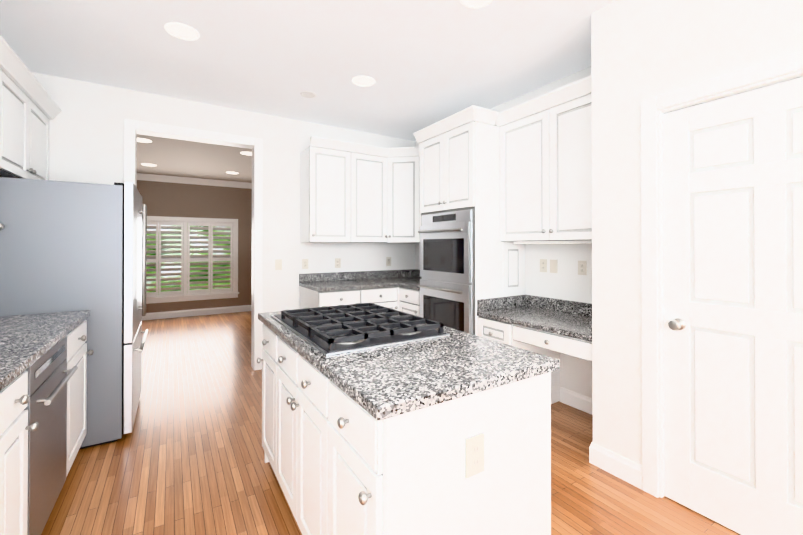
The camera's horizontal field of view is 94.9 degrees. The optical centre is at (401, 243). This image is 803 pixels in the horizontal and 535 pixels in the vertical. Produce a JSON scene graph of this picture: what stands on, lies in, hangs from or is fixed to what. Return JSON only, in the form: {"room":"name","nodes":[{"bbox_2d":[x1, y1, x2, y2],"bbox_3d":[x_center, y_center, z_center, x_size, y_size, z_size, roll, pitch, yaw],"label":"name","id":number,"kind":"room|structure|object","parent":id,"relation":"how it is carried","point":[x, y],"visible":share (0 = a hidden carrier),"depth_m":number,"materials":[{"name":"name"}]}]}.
{"room":"kitchen","nodes":[
{"label":"kitchen","id":0,"kind":"room"},
{"bbox_2d":[137,180,251,312],"bbox_3d":[-3.864,-0.010,7.181,7.080,2.770,0.140,0,0,-32],"label":"wall","id":1,"kind":"structure","parent":0,"point":[167,199],"depth_m":7.14,"materials":[{"name":"beige paint"}]},
{"bbox_2d":[146,216,238,303],"bbox_3d":[-4.107,0.289,7.001,1.870,1.580,0.186,0,0,-32],"label":"room window","id":2,"kind":"structure","parent":1,"relation":"in","point":[190,260],"depth_m":7.02,"materials":[{"name":"white wood"}]},
{"bbox_2d":[137,173,251,188],"bbox_3d":[-3.803,-1.190,7.090,6.799,0.110,0.090,0,0,-32],"label":"crown molding","id":3,"kind":"structure","parent":1,"relation":"attached to","point":[176,179],"depth_m":6.94,"materials":[{"name":"white wood"}]},
{"bbox_2d":[142,305,250,319],"bbox_3d":[-3.823,1.312,7.108,6.799,0.125,0.013,0,0,-32],"label":"baseboard","id":4,"kind":"structure","parent":1,"relation":"attached to","point":[187,313],"depth_m":7.02,"materials":[{"name":"white"}]},
{"bbox_2d":[137,134,251,182],"bbox_3d":[-2.879,-1.369,5.606,7.080,0.230,3.870,0,0,-32],"label":"ceiling","id":5,"kind":"structure","parent":0,"point":[178,158],"depth_m":5.49,"materials":[{"name":"paint"}]},
{"bbox_2d":[137,138,151,142],"bbox_3d":[-3.158,-1.258,4.483,0.202,0.006,0.202,0,0,-32],"label":"recessed light","id":6,"kind":"object","parent":5,"relation":"in","point":[143,140],"visible":0.77,"depth_m":4.49,"materials":[{"name":"white"}]},
{"bbox_2d":[141,163,156,165],"bbox_3d":[-4.003,-1.250,5.841,0.202,0.006,0.202,0,0,-32],"label":"recessed light","id":7,"kind":"object","parent":5,"relation":"in","point":[145,164],"visible":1,"depth_m":5.81,"materials":[{"name":"white"}]},
{"bbox_2d":[240,152,251,154],"bbox_3d":[-2.131,-1.254,5.122,0.202,0.006,0.202,0,0,-32],"label":"recessed light","id":8,"kind":"object","parent":5,"relation":"in","point":[246,153],"visible":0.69,"depth_m":5.12,"materials":[{"name":"white"}]},
{"bbox_2d":[0,68,414,369],"bbox_3d":[-1.819,-0.030,3.895,7.080,2.770,0.140,0,0,-32],"label":"wall","id":9,"kind":"structure","parent":0,"point":[86,134],"depth_m":4.00,"materials":[{"name":"white paint"}]},
{"bbox_2d":[124,119,262,370],"bbox_3d":[-2.061,0.107,3.744,1.210,2.495,0.176,0,0,-32],"label":"door frame","id":10,"kind":"structure","parent":9,"relation":"attached to","point":[130,126],"depth_m":3.95,"materials":[{"name":"white wood"}]},
{"bbox_2d":[275,259,281,269],"bbox_3d":[-1.364,0.232,4.090,0.072,0.116,0.007,0,0,-32],"label":"light switch","id":11,"kind":"object","parent":9,"relation":"attached to","point":[278,264],"visible":1,"depth_m":4.09,"materials":[{"name":"beige plastic"}]},
{"bbox_2d":[302,259,307,268],"bbox_3d":[-1.109,0.233,4.248,0.072,0.116,0.007,0,0,-32],"label":"electrical outlet","id":12,"kind":"object","parent":9,"relation":"attached to","point":[304,263],"visible":1,"depth_m":4.25,"materials":[{"name":"beige plastic"}]},
{"bbox_2d":[300,144,343,242],"bbox_3d":[-0.842,-0.529,4.217,0.537,1.028,0.345,0,0,-32],"label":"upper cabinet","id":13,"kind":"object","parent":9,"relation":"attached to","point":[321,169],"depth_m":4.04,"materials":[{"name":"white paint"}]},
{"bbox_2d":[335,258,340,267],"bbox_3d":[-0.770,0.234,4.460,0.072,0.116,0.007,0,0,-32],"label":"electrical outlet","id":14,"kind":"object","parent":9,"relation":"attached to","point":[337,262],"visible":1,"depth_m":4.46,"materials":[{"name":"beige plastic"}]},
{"bbox_2d":[344,148,383,242],"bbox_3d":[-0.455,-0.527,4.435,0.587,1.028,0.384,0,0,-32],"label":"upper cabinet","id":15,"kind":"object","parent":9,"relation":"attached to","point":[350,197],"depth_m":4.27,"materials":[{"name":"white paint"}]},
{"bbox_2d":[386,257,390,265],"bbox_3d":[-0.167,0.231,4.835,0.072,0.116,0.007,0,0,-32],"label":"electrical outlet","id":16,"kind":"object","parent":9,"relation":"attached to","point":[388,261],"visible":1,"depth_m":4.83,"materials":[{"name":"beige plastic"}]},
{"bbox_2d":[376,145,419,242],"bbox_3d":[0.067,-0.573,4.597,0.691,1.122,0.661,0,0,-32],"label":"upper cabinet","id":17,"kind":"object","parent":9,"relation":"attached to","point":[401,171],"depth_m":4.40,"materials":[{"name":"white paint"}]},
{"bbox_2d":[0,0,614,140],"bbox_3d":[0.332,-1.472,0.996,4.340,0.080,7.070,0,0,-32],"label":"ceiling","id":18,"kind":"structure","parent":0,"point":[424,63],"depth_m":2.72,"materials":[{"name":"paint"}]},
{"bbox_2d":[165,23,198,40],"bbox_3d":[-1.470,-1.420,2.472,0.202,0.006,0.202,0,0,-32],"label":"recessed light","id":19,"kind":"object","parent":18,"relation":"in","point":[181,31],"visible":1,"depth_m":2.47,"materials":[{"name":"white"}]},
{"bbox_2d":[300,91,316,97],"bbox_3d":[-0.883,-1.413,3.497,0.152,0.006,0.152,0,0,-32],"label":"recessed light","id":20,"kind":"object","parent":18,"relation":"in","point":[307,94],"visible":1,"depth_m":3.49,"materials":[{"name":"white plastic"}]},
{"bbox_2d":[352,76,374,86],"bbox_3d":[-0.331,-1.415,3.216,0.202,0.006,0.202,0,0,-32],"label":"recessed light","id":21,"kind":"object","parent":18,"relation":"in","point":[364,81],"visible":1,"depth_m":3.21,"materials":[{"name":"white"}]},
{"bbox_2d":[460,0,492,8],"bbox_3d":[0.439,-1.422,2.129,0.202,0.006,0.202,0,0,-32],"label":"recessed light","id":22,"kind":"object","parent":18,"relation":"in","point":[474,4],"visible":1,"depth_m":2.18,"materials":[{"name":"white"}]},
{"bbox_2d":[41,311,740,534],"bbox_3d":[-0.974,1.377,2.528,7.400,0.060,11.400,0,0,-32],"label":"floor","id":23,"kind":"structure","parent":0,"point":[186,456],"depth_m":2.19,"materials":[{"name":"brown wood"}]},
{"bbox_2d":[0,382,11,534],"bbox_3d":[-1.520,0.900,0.837,0.758,0.876,0.417,0,0,-32],"label":"base cabinet","id":24,"kind":"object","parent":23,"relation":"on","point":[6,394],"depth_m":1.23,"materials":[{"name":"white paint"}]},
{"bbox_2d":[0,310,89,391],"bbox_3d":[-1.658,0.393,1.076,0.772,0.138,2.647,0,0,-32],"label":"countertop","id":25,"kind":"structure","parent":24,"relation":"on","point":[27,341],"depth_m":1.72,"materials":[{"name":"grey stone"}]},
{"bbox_2d":[12,370,35,534],"bbox_3d":[-1.662,0.901,1.065,0.758,0.876,0.355,0,0,-32],"label":"base cabinet","id":26,"kind":"object","parent":23,"relation":"on","point":[14,401],"depth_m":1.34,"materials":[{"name":"white paint"}]},
{"bbox_2d":[24,336,77,534],"bbox_3d":[-1.881,0.905,1.496,0.780,0.871,0.593,0,0,-32],"label":"dishwasher","id":27,"kind":"object","parent":23,"relation":"on","point":[49,377],"visible":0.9,"depth_m":1.61,"materials":[{"name":"grey metal"}]},
{"bbox_2d":[0,177,147,449],"bbox_3d":[-2.483,0.462,2.678,1.030,1.772,0.910,0,0,-32],"label":"fridge","id":28,"kind":"object","parent":23,"relation":"on","point":[70,246],"visible":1,"depth_m":2.42,"materials":[{"name":"grey metal"}]},
{"bbox_2d":[66,320,92,476],"bbox_3d":[-2.205,0.906,1.972,0.793,0.875,0.545,0,0,-32],"label":"base cabinet","id":29,"kind":"object","parent":23,"relation":"on","point":[77,352],"visible":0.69,"depth_m":2.15,"materials":[{"name":"white paint"}]},
{"bbox_2d":[257,324,268,462],"bbox_3d":[-0.443,0.908,2.264,0.710,0.876,0.450,0,0,-32],"label":"base cabinet","id":30,"kind":"object","parent":23,"relation":"on","point":[265,330],"depth_m":2.18,"materials":[{"name":"white paint"}]},
{"bbox_2d":[269,329,316,534],"bbox_3d":[-0.159,0.905,1.808,0.710,0.876,0.864,0,0,-32],"label":"base cabinet","id":31,"kind":"object","parent":23,"relation":"on","point":[292,379],"depth_m":1.64,"materials":[{"name":"white paint"}]},
{"bbox_2d":[300,286,355,308],"bbox_3d":[-0.772,0.919,4.078,0.519,0.876,0.640,0,0,-32],"label":"base cabinet","id":32,"kind":"object","parent":23,"relation":"on","point":[309,298],"depth_m":3.81,"materials":[{"name":"white paint"}]},
{"bbox_2d":[356,287,395,309],"bbox_3d":[-0.406,0.920,4.282,0.554,0.876,0.681,0,0,-32],"label":"base cabinet","id":33,"kind":"object","parent":23,"relation":"on","point":[384,296],"depth_m":4.03,"materials":[{"name":"white paint"}]},
{"bbox_2d":[396,286,419,316],"bbox_3d":[0.317,0.919,4.153,0.726,0.876,0.424,0,0,-32],"label":"base cabinet","id":34,"kind":"object","parent":23,"relation":"on","point":[403,299],"depth_m":4.00,"materials":[{"name":"white paint"}]},
{"bbox_2d":[299,269,420,291],"bbox_3d":[-0.217,0.411,4.189,1.599,0.138,1.044,0,0,-32],"label":"countertop","id":35,"kind":"structure","parent":34,"relation":"on","point":[337,281],"depth_m":4.33,"materials":[{"name":"grey stone"}]},
{"bbox_2d":[317,370,550,534],"bbox_3d":[0.126,0.903,1.351,0.710,0.876,0.450,0,0,-32],"label":"base cabinet","id":36,"kind":"object","parent":23,"relation":"on","point":[344,463],"depth_m":1.15,"materials":[{"name":"white paint"}]},
{"bbox_2d":[258,311,559,420],"bbox_3d":[-0.155,0.447,1.824,0.760,0.038,1.580,0,0,-32],"label":"countertop","id":37,"kind":"structure","parent":36,"relation":"on","point":[382,383],"depth_m":1.27,"materials":[{"name":"grey stone"}]},
{"bbox_2d":[271,303,449,355],"bbox_3d":[-0.272,0.401,1.946,0.600,0.054,0.920,0,0,-32],"label":"cooktop","id":38,"kind":"object","parent":37,"relation":"in","point":[333,330],"visible":1,"depth_m":1.72,"materials":[{"name":"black metal"}]},
{"bbox_2d":[414,105,524,334],"bbox_3d":[0.664,0.107,3.600,0.729,2.494,0.884,0,0,-32],"label":"tall cabinet","id":39,"kind":"object","parent":23,"relation":"on","point":[468,258],"visible":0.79,"depth_m":3.30,"materials":[{"name":"white paint"}]},
{"bbox_2d":[477,316,591,403],"bbox_3d":[1.163,0.982,2.865,0.653,0.735,1.026,0,0,-32],"label":"base cabinet","id":40,"kind":"object","parent":23,"relation":"on","point":[552,345],"visible":0.25,"depth_m":2.82,"materials":[{"name":"white paint"}]},
{"bbox_2d":[477,295,591,341],"bbox_3d":[1.176,0.543,2.876,0.622,0.138,1.024,0,0,-32],"label":"countertop","id":41,"kind":"structure","parent":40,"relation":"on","point":[572,319],"depth_m":3.00,"materials":[{"name":"grey stone"}]},
{"bbox_2d":[415,66,592,397],"bbox_3d":[1.037,-0.030,3.829,0.140,2.770,2.990,0,0,-32],"label":"wall","id":42,"kind":"structure","parent":0,"point":[566,281],"depth_m":3.14,"materials":[{"name":"white paint"}]},
{"bbox_2d":[540,259,546,271],"bbox_3d":[1.272,0.197,3.309,0.007,0.116,0.072,0,0,-32],"label":"outlet","id":43,"kind":"object","parent":42,"relation":"attached to","point":[543,265],"visible":1,"depth_m":3.31,"materials":[{"name":"beige plastic"}]},
{"bbox_2d":[496,75,591,243],"bbox_3d":[1.262,-0.574,2.936,0.419,1.140,1.026,0,0,-32],"label":"upper cabinet","id":44,"kind":"object","parent":42,"relation":"attached to","point":[545,176],"visible":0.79,"depth_m":2.87,"materials":[{"name":"white paint"}]},
{"bbox_2d":[550,260,556,272],"bbox_3d":[1.328,0.196,3.220,0.007,0.116,0.072,0,0,-32],"label":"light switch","id":45,"kind":"object","parent":42,"relation":"attached to","point":[553,266],"visible":1,"depth_m":3.21,"materials":[{"name":"beige plastic"}]},
{"bbox_2d":[560,387,592,414],"bbox_3d":[1.524,1.287,2.893,0.014,0.125,0.619,0,0,-32],"label":"baseboard","id":46,"kind":"structure","parent":42,"relation":"attached to","point":[584,403],"depth_m":3.02,"materials":[{"name":"white"}]},
{"bbox_2d":[578,261,586,274],"bbox_3d":[1.468,0.195,2.995,0.007,0.116,0.072,0,0,-32],"label":"outlet","id":47,"kind":"object","parent":42,"relation":"attached to","point":[582,267],"visible":1,"depth_m":2.99,"materials":[{"name":"beige plastic"}]},
{"bbox_2d":[591,0,802,496],"bbox_3d":[2.608,-0.049,0.703,0.775,2.770,4.180,0,0,-32],"label":"wall","id":48,"kind":"structure","parent":0,"point":[643,49],"depth_m":2.08,"materials":[{"name":"white paint"}]},
{"bbox_2d":[589,442,615,464],"bbox_3d":[1.435,1.284,2.434,0.648,0.125,0.013,0,0,-32],"label":"baseboard","id":49,"kind":"structure","parent":48,"relation":"attached to","point":[597,453],"depth_m":2.23,"materials":[{"name":"white wood"}]},
{"bbox_2d":[641,50,802,497],"bbox_3d":[1.632,0.275,1.624,0.128,2.133,1.006,0,0,-32],"label":"door frame","id":50,"kind":"structure","parent":48,"relation":"attached to","point":[652,355],"depth_m":1.96,"materials":[{"name":"white wood"}]},
{"bbox_2d":[663,77,802,534],"bbox_3d":[1.600,0.321,1.604,0.106,2.025,0.823,0,0,-32],"label":"pantry door","id":51,"kind":"structure","parent":48,"relation":"in","point":[733,289],"depth_m":1.71,"materials":[{"name":"white wood"}]},
{"bbox_3d":[-1.451,-0.054,-0.122,0.140,2.770,7.070,0,0,-32],"label":"wall","id":52,"kind":"structure","parent":0,"visible":0},
{"bbox_2d":[0,63,7,228],"bbox_3d":[-2.415,-0.543,1.894,0.346,1.028,0.594,0,0,-32],"label":"upper cabinet","id":53,"kind":"object","parent":52,"relation":"attached to","point":[3,78],"depth_m":2.27,"materials":[{"name":"white paint"}]},
{"bbox_2d":[8,71,51,179],"bbox_3d":[-2.824,-0.753,2.552,0.346,0.600,1.074,0,0,-32],"label":"upper cabinet","id":54,"kind":"object","parent":52,"relation":"attached to","point":[24,136],"depth_m":2.61,"materials":[{"name":"white paint"}]}
]}

